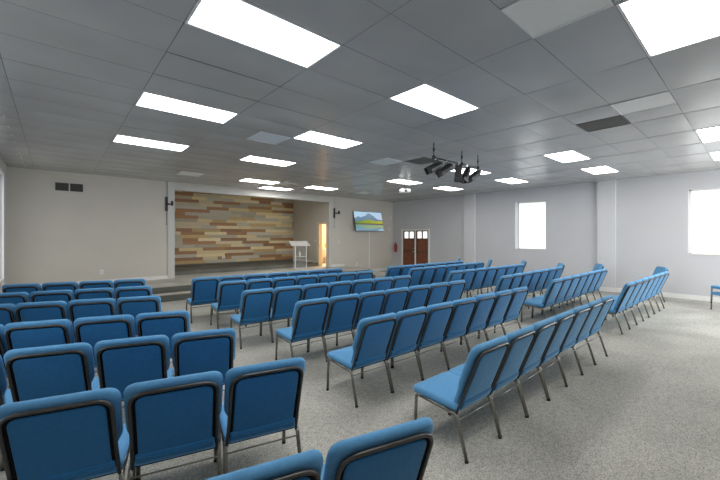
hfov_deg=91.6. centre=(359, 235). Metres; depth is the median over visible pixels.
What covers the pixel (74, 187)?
grille
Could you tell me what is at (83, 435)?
banquet chair
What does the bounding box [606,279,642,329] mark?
banquet chair
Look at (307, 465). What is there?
banquet chair
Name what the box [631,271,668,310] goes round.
banquet chair
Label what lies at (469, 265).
banquet chair
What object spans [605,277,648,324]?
banquet chair
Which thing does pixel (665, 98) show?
panel
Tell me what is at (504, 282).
banquet chair
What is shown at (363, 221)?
television
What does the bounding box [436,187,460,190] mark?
diffuser
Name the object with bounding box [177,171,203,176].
panel
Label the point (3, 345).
banquet chair
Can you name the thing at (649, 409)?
floor
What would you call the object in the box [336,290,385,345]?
banquet chair
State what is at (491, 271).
banquet chair
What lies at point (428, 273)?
banquet chair
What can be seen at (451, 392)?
banquet chair
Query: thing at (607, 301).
banquet chair
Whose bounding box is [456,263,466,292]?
banquet chair
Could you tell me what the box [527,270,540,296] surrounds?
banquet chair
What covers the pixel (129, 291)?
banquet chair
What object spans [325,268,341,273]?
banquet chair
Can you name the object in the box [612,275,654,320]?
banquet chair
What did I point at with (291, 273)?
banquet chair
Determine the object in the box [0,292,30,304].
banquet chair
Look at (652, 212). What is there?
wall
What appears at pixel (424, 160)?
ceiling vent
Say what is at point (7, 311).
banquet chair
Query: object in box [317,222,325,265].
trim
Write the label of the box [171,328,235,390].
banquet chair
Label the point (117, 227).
wall
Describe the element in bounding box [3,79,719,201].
grid
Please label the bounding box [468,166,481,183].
spotlight
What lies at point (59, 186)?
grille
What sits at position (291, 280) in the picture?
banquet chair
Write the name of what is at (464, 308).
banquet chair
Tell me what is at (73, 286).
banquet chair
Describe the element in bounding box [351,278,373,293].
banquet chair
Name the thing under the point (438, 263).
banquet chair
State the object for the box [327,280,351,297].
banquet chair
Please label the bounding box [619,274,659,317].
banquet chair
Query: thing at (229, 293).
banquet chair
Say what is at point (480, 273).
banquet chair
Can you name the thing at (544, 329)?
banquet chair
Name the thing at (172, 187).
trim
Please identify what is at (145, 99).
recessed light
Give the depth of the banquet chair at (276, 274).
8.18 m
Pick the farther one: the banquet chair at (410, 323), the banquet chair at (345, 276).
the banquet chair at (345, 276)
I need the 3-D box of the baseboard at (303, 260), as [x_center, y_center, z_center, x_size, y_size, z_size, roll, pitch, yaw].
[-2.759,1.212,17.281,0.018,0.100,2.140,0,0,-41]
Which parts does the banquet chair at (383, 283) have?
panel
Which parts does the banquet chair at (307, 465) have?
frame, panel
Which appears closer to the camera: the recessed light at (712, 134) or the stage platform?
the recessed light at (712, 134)
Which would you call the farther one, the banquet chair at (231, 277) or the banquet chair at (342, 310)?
the banquet chair at (231, 277)
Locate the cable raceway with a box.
[369,231,369,266]
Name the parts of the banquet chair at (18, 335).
panel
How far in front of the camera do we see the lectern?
15.22 m
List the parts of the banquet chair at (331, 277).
panel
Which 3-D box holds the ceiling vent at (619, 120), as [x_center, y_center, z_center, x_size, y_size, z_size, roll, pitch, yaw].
[3.888,-1.791,5.595,0.598,0.018,0.598,0,0,-41]
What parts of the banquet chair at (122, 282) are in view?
panel, frame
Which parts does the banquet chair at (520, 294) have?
frame, backrest, panel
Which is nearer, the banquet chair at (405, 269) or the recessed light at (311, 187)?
the banquet chair at (405, 269)
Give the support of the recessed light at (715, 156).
in the ceiling at (475, 30)
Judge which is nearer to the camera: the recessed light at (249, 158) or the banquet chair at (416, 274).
the recessed light at (249, 158)
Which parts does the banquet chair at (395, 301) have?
panel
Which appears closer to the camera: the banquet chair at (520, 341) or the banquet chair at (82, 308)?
the banquet chair at (520, 341)
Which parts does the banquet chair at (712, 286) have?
seat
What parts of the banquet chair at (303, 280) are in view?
panel, frame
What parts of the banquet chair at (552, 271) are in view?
panel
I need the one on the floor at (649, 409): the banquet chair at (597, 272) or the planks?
the banquet chair at (597, 272)
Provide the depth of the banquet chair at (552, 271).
9.38 m
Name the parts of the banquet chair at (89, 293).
panel, frame, backrest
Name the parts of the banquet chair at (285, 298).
frame, backrest, panel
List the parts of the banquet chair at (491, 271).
frame, panel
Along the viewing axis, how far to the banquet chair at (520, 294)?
5.83 m
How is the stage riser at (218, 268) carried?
on the floor at (281, 269)
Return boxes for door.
[401,228,429,265]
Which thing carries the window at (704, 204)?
in the wall at (652, 212)
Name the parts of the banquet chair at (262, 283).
backrest, panel, frame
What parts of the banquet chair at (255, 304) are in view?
leg, seat, frame, backrest, panel, leg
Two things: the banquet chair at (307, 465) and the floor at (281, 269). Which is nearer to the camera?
the banquet chair at (307, 465)
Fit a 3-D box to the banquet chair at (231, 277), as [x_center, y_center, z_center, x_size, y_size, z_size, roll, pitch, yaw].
[-2.948,1.318,7.811,0.555,0.932,0.690,0,0,-36]
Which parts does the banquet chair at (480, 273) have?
frame, panel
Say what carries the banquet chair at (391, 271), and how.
on the floor at (649, 409)
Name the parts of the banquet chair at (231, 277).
backrest, panel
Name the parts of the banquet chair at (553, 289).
seat, backrest, frame, panel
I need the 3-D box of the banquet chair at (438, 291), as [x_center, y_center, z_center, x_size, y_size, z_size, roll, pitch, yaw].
[1.264,1.318,6.620,0.555,0.932,0.690,0,0,-38]
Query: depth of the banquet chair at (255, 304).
5.67 m
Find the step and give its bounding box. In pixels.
[115,274,374,299]
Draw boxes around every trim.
[0,168,3,285]
[168,182,330,278]
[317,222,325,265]
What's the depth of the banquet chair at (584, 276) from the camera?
8.05 m
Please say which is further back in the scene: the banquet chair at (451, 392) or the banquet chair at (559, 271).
the banquet chair at (559, 271)
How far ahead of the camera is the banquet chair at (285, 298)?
5.96 m
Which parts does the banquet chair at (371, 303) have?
backrest, frame, panel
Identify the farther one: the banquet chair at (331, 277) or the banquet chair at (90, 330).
the banquet chair at (331, 277)
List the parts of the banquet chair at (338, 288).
panel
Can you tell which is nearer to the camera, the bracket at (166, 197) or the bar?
the bar
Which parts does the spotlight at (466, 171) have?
barn door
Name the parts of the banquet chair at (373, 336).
leg, seat frame, leg, seat, backrest, frame, panel, leg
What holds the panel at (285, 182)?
attached to the ceiling at (475, 30)
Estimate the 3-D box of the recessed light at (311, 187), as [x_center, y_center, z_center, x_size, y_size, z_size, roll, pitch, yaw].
[-1.439,-1.795,13.083,1.211,0.026,0.602,0,0,-41]
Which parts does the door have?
pane, panel, post, pane, panel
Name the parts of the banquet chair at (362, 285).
panel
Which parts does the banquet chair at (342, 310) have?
backrest, frame, panel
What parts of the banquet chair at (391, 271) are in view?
panel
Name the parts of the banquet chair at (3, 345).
frame, backrest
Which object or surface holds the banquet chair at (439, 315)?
on the floor at (649, 409)
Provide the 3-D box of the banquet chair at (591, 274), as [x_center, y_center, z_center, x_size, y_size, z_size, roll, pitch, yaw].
[5.323,1.318,8.603,0.555,0.932,0.690,0,0,-42]
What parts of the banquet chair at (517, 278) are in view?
panel, frame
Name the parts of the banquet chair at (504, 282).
backrest, frame, panel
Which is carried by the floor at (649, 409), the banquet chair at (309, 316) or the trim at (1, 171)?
the banquet chair at (309, 316)
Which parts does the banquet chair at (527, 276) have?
panel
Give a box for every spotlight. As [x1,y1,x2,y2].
[424,157,442,174]
[435,159,452,177]
[454,162,461,181]
[461,164,470,183]
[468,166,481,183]
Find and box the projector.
[399,182,410,192]
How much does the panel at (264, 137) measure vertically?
0.020 m
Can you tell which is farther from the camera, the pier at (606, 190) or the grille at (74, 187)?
the pier at (606, 190)
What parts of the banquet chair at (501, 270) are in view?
panel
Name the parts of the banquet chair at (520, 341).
seat, leg, frame, panel, backrest, leg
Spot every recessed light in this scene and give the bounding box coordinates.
[112,133,189,151]
[134,90,238,123]
[185,0,342,68]
[239,155,295,166]
[239,178,280,183]
[260,186,293,190]
[292,129,362,148]
[304,186,336,189]
[386,179,421,184]
[388,82,479,118]
[434,186,462,190]
[451,168,489,174]
[495,178,528,183]
[543,150,590,162]
[581,166,618,173]
[615,0,719,57]
[694,126,719,142]
[709,152,719,160]
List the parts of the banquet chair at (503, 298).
frame, backrest, panel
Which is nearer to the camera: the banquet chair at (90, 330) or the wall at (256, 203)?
the banquet chair at (90, 330)
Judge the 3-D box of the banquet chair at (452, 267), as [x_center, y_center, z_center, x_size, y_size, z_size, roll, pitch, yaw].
[2.547,1.318,10.701,0.555,0.932,0.690,0,0,-40]
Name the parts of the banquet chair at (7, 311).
panel, frame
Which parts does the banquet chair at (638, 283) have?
frame, panel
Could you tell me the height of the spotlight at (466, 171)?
0.410 m
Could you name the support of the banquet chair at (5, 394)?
on the floor at (649, 409)
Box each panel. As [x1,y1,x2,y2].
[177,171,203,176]
[246,131,290,144]
[277,181,295,184]
[370,158,403,164]
[501,0,613,38]
[610,91,675,114]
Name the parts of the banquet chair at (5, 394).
frame, backrest, seat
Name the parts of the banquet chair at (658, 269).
backrest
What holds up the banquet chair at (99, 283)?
on the floor at (649, 409)
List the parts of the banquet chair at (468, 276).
panel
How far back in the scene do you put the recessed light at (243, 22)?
3.04 m
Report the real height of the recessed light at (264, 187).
0.026 m
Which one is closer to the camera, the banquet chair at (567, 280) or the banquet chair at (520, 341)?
the banquet chair at (520, 341)
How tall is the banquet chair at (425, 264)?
0.932 m
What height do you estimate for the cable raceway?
1.880 m
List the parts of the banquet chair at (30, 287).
panel, frame, backrest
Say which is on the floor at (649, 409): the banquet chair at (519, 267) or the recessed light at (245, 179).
the banquet chair at (519, 267)
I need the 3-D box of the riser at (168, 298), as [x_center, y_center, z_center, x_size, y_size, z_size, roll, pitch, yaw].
[-3.620,1.605,11.121,11.020,0.355,0.344,0,0,-41]
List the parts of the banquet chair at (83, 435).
panel, backrest, seat, leg, seat frame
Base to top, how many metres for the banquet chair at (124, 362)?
0.932 m
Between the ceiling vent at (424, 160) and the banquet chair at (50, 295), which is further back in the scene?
the ceiling vent at (424, 160)
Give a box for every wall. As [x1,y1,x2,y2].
[0,157,6,292]
[7,167,392,283]
[175,203,292,266]
[293,200,325,266]
[393,169,719,296]
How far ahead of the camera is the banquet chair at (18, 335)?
3.51 m
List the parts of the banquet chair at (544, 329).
leg, frame, panel, leg, backrest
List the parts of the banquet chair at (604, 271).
panel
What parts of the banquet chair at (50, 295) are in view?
frame, panel, backrest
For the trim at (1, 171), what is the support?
attached to the wall at (3, 166)
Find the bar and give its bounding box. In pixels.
[432,143,478,169]
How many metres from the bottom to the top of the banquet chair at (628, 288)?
0.932 m
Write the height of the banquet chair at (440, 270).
0.932 m
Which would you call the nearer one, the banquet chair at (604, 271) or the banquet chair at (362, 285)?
the banquet chair at (362, 285)
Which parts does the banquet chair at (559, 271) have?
panel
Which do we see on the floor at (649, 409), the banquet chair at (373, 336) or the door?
the banquet chair at (373, 336)
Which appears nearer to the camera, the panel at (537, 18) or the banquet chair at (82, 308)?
the panel at (537, 18)
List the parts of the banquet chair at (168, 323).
frame, backrest, panel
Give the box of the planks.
[175,191,292,264]
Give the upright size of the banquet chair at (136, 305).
0.932 m
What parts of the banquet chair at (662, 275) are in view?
panel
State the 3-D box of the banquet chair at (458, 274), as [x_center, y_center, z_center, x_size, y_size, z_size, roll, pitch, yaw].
[2.213,1.318,8.897,0.555,0.932,0.690,0,0,-39]
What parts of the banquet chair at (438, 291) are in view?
panel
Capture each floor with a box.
[0,270,719,479]
[175,266,323,277]
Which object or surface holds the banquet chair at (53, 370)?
on the floor at (649, 409)
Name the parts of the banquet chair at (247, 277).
panel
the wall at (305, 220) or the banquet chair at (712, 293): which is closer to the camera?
the banquet chair at (712, 293)
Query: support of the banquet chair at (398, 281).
on the floor at (649, 409)
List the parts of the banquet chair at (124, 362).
backrest, panel, frame, seat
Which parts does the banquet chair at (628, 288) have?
seat, leg, backrest, frame, panel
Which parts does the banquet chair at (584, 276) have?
frame, panel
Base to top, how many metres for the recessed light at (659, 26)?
0.026 m
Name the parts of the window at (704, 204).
sill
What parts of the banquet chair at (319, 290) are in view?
backrest, panel, frame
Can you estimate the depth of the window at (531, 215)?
13.33 m
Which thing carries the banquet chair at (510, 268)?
on the floor at (649, 409)
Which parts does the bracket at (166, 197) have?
wall plate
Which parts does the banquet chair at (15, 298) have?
panel, frame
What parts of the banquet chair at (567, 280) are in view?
seat, panel, frame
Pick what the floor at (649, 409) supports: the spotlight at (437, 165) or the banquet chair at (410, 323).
the banquet chair at (410, 323)
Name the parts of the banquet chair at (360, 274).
panel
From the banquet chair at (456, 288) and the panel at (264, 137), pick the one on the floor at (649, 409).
the banquet chair at (456, 288)
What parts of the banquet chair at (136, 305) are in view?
panel, frame, backrest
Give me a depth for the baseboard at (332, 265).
11.24 m
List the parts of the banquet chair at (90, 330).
frame, panel, backrest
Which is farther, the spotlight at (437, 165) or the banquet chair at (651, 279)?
the banquet chair at (651, 279)
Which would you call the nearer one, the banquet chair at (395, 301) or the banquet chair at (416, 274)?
the banquet chair at (395, 301)
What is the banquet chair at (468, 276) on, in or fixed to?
on the floor at (649, 409)
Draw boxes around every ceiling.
[0,0,719,201]
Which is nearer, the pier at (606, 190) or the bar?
the bar
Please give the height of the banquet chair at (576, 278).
0.932 m
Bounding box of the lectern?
[289,241,309,268]
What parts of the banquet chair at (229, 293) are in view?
leg, seat, backrest, panel, frame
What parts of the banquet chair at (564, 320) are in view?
leg, frame, panel, leg, backrest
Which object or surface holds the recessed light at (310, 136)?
in the ceiling at (475, 30)
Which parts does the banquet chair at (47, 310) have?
panel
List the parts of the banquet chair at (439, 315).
leg, backrest, frame, panel, leg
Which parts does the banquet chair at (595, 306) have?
frame, panel, leg, backrest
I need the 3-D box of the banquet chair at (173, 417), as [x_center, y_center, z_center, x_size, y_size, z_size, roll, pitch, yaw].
[-1.243,1.318,2.383,0.555,0.932,0.690,0,0,-26]
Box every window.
[518,200,545,249]
[688,188,719,255]
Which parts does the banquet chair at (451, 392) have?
leg, seat frame, seat, leg, backrest, frame, panel, leg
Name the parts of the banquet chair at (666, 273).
panel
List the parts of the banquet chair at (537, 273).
panel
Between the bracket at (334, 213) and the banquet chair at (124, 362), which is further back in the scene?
the bracket at (334, 213)
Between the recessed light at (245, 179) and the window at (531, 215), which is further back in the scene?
the window at (531, 215)
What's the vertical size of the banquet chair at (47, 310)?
0.932 m
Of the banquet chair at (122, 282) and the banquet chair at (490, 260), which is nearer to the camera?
the banquet chair at (122, 282)
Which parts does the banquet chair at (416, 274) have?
backrest, panel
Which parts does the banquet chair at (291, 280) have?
panel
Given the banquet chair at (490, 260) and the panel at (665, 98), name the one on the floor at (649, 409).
the banquet chair at (490, 260)
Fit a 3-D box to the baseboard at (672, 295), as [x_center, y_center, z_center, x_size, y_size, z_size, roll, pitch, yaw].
[6.759,1.717,12.663,0.098,0.130,15.380,0,0,-41]
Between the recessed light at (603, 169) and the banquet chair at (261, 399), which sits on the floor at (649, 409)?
the banquet chair at (261, 399)
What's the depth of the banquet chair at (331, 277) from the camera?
7.91 m
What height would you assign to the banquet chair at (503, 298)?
0.932 m
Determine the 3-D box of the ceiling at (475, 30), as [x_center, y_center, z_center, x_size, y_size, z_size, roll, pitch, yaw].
[1.377,-1.782,7.962,14.385,0.019,15.375,0,0,-41]
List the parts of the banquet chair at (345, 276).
panel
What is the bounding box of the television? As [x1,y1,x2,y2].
[353,211,383,230]
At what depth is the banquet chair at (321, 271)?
8.81 m
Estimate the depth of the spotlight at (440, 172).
6.88 m
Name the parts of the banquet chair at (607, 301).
frame, leg, panel, backrest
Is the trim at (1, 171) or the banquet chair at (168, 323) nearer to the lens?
the banquet chair at (168, 323)
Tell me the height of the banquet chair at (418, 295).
0.932 m
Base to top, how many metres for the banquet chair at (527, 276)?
0.932 m
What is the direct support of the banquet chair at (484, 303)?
on the floor at (649, 409)
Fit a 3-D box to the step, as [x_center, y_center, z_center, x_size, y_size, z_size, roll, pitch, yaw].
[-3.625,1.687,11.127,11.020,0.190,0.330,0,0,-41]
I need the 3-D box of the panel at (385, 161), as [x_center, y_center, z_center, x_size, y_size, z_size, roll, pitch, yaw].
[0.622,-1.788,8.408,0.602,0.020,0.602,0,0,-41]
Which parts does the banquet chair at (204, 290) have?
seat, frame, backrest, panel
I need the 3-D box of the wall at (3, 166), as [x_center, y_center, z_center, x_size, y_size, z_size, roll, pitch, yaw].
[-4.164,-0.053,3.254,0.150,3.670,15.580,0,0,-41]
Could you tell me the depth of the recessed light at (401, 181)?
11.47 m
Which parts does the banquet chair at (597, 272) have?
panel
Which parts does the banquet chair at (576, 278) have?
frame, panel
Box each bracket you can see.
[165,181,172,224]
[333,197,339,227]
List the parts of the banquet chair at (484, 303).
frame, backrest, panel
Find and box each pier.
[464,194,474,262]
[597,180,615,287]
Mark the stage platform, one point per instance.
(159, 283)
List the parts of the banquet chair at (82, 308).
panel, backrest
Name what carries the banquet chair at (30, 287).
on the floor at (649, 409)
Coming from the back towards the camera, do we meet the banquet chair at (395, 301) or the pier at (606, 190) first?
the pier at (606, 190)
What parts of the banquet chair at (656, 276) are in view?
panel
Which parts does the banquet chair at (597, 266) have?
backrest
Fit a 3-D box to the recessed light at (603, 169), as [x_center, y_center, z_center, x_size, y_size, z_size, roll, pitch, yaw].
[6.529,-1.795,9.521,1.211,0.026,0.602,0,0,-41]
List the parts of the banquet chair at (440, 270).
panel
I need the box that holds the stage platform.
[113,266,369,287]
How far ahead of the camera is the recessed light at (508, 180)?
11.26 m
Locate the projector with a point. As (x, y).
(404, 190)
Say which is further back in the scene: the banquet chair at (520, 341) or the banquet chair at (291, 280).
the banquet chair at (291, 280)
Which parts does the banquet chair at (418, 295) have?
panel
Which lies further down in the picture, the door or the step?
the step
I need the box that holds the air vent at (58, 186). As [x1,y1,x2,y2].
[54,181,83,192]
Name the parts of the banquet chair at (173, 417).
leg, leg, backrest, panel, seat, leg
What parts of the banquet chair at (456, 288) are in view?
panel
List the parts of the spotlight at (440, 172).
barn door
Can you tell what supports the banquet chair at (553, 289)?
on the floor at (649, 409)
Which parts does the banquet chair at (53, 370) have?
panel, seat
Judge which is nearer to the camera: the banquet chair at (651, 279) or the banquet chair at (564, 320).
the banquet chair at (564, 320)
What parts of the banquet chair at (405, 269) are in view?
panel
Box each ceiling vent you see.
[404,157,439,164]
[576,115,630,131]
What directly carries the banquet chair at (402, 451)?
on the floor at (649, 409)
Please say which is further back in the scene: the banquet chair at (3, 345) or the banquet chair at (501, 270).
the banquet chair at (501, 270)
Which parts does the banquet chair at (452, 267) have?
panel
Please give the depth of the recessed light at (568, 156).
7.86 m
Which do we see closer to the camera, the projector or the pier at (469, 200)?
the projector
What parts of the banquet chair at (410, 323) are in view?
leg, frame, backrest, panel, leg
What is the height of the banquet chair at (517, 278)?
0.932 m
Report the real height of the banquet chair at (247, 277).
0.932 m
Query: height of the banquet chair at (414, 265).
0.932 m
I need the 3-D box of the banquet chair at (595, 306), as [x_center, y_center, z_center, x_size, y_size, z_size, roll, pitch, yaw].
[2.901,1.318,4.838,0.555,0.932,0.690,0,0,-41]
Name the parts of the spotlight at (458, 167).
barn door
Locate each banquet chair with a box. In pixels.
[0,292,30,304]
[0,303,17,325]
[0,324,9,388]
[0,355,12,471]
[0,388,135,479]
[2,283,41,299]
[4,319,74,350]
[4,342,99,401]
[15,301,69,321]
[30,290,74,320]
[42,282,78,297]
[68,298,117,340]
[74,287,114,342]
[74,314,135,371]
[79,280,113,288]
[94,335,174,407]
[114,279,145,290]
[115,285,151,313]
[117,295,161,334]
[123,371,222,479]
[136,310,189,362]
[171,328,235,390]
[186,276,218,322]
[204,449,322,479]
[210,280,246,328]
[212,275,243,314]
[219,357,304,473]
[230,288,273,348]
[238,278,272,326]
[244,273,266,280]
[261,285,302,342]
[267,272,287,278]
[272,276,295,288]
[275,297,328,361]
[288,270,306,276]
[289,283,328,321]
[295,275,317,286]
[307,269,325,275]
[308,293,358,358]
[317,273,337,283]
[321,417,433,479]
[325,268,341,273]
[326,313,396,407]
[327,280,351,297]
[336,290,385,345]
[337,272,355,281]
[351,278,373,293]
[355,270,372,279]
[362,306,426,392]
[372,277,392,290]
[381,287,408,314]
[385,266,400,276]
[391,275,410,288]
[393,301,453,379]
[399,265,412,275]
[404,284,429,309]
[408,267,423,286]
[413,264,424,267]
[414,335,509,463]
[419,266,434,284]
[419,297,475,366]
[424,263,434,266]
[425,282,448,306]
[431,265,446,283]
[435,262,444,265]
[442,264,456,281]
[444,280,465,301]
[446,270,463,281]
[448,325,535,434]
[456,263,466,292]
[460,293,495,348]
[461,289,512,344]
[462,269,475,296]
[466,262,475,290]
[467,268,486,297]
[475,262,483,268]
[475,274,512,296]
[477,266,506,294]
[477,267,496,293]
[479,286,528,337]
[486,259,491,267]
[487,265,515,292]
[488,273,522,293]
[514,264,524,273]
[517,317,556,417]
[519,271,532,308]
[521,278,563,321]
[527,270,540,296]
[531,276,572,317]
[533,267,556,296]
[534,269,548,296]
[538,310,574,400]
[540,266,563,294]
[541,274,580,313]
[557,304,590,384]
[559,271,594,307]
[559,273,587,307]
[573,268,606,301]
[573,270,601,302]
[574,299,602,364]
[587,295,613,356]
[593,263,603,292]
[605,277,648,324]
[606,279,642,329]
[608,281,635,333]
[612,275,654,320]
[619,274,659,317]
[625,272,664,313]
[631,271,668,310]
[652,266,667,301]
[710,285,719,302]
[710,292,719,309]
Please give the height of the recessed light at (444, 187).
0.026 m
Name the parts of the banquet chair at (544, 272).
panel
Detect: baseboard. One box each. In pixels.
[40,264,386,286]
[293,259,315,262]
[597,287,719,301]
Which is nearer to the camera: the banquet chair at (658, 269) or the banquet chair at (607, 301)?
the banquet chair at (607, 301)
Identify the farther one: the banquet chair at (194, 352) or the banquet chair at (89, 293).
the banquet chair at (89, 293)
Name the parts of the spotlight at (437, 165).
barn door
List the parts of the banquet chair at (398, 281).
panel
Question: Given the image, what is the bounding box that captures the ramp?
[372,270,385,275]
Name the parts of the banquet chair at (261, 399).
seat frame, leg, seat, backrest, frame, panel, leg, leg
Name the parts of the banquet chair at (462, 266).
panel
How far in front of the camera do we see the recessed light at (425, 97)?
4.65 m
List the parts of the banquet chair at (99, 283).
panel, frame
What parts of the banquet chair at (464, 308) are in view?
frame, backrest, panel, leg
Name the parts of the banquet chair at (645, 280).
frame, panel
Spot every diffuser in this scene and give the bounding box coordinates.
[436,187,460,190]
[452,169,487,173]
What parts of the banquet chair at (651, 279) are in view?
frame, panel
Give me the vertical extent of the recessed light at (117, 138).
0.026 m
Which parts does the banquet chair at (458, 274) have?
panel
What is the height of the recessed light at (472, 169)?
0.026 m
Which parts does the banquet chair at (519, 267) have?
panel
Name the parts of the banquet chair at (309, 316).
leg, leg, seat, backrest, frame, panel, leg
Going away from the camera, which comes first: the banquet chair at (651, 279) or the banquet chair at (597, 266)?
the banquet chair at (651, 279)
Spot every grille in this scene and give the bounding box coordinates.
[55,182,68,190]
[70,183,82,191]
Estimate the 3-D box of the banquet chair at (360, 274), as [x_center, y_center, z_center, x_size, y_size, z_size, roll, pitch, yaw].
[-0.054,1.318,8.798,0.555,0.932,0.690,0,0,-37]
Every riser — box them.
[152,270,374,301]
[175,260,317,275]
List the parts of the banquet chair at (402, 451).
seat, frame, panel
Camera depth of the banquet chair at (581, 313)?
4.28 m
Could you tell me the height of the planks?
3.148 m
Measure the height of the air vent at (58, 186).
0.280 m
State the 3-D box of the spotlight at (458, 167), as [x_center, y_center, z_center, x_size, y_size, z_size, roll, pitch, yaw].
[2.024,-1.319,7.222,0.169,0.405,0.190,0,0,19]
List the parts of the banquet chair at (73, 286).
panel, frame, backrest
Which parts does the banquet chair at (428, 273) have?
panel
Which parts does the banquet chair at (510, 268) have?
panel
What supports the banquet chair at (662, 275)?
on the floor at (649, 409)
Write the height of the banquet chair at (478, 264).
0.932 m
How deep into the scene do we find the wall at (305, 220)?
17.13 m
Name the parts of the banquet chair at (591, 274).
frame, panel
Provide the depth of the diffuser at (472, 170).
9.69 m
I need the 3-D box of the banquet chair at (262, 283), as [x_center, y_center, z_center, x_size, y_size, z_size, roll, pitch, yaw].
[-2.167,1.318,7.226,0.555,0.932,0.690,0,0,-37]
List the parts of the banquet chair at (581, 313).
frame, panel, leg, backrest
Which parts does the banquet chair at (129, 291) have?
backrest, panel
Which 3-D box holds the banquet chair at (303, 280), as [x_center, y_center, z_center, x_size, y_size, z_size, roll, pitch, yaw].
[-1.320,1.318,7.856,0.555,0.932,0.690,0,0,-36]
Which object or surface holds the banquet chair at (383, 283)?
on the floor at (649, 409)
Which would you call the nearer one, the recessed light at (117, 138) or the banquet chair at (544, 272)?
the recessed light at (117, 138)
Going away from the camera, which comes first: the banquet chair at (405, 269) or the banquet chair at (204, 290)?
the banquet chair at (204, 290)
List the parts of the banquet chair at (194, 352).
backrest, panel, frame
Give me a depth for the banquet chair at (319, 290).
6.24 m

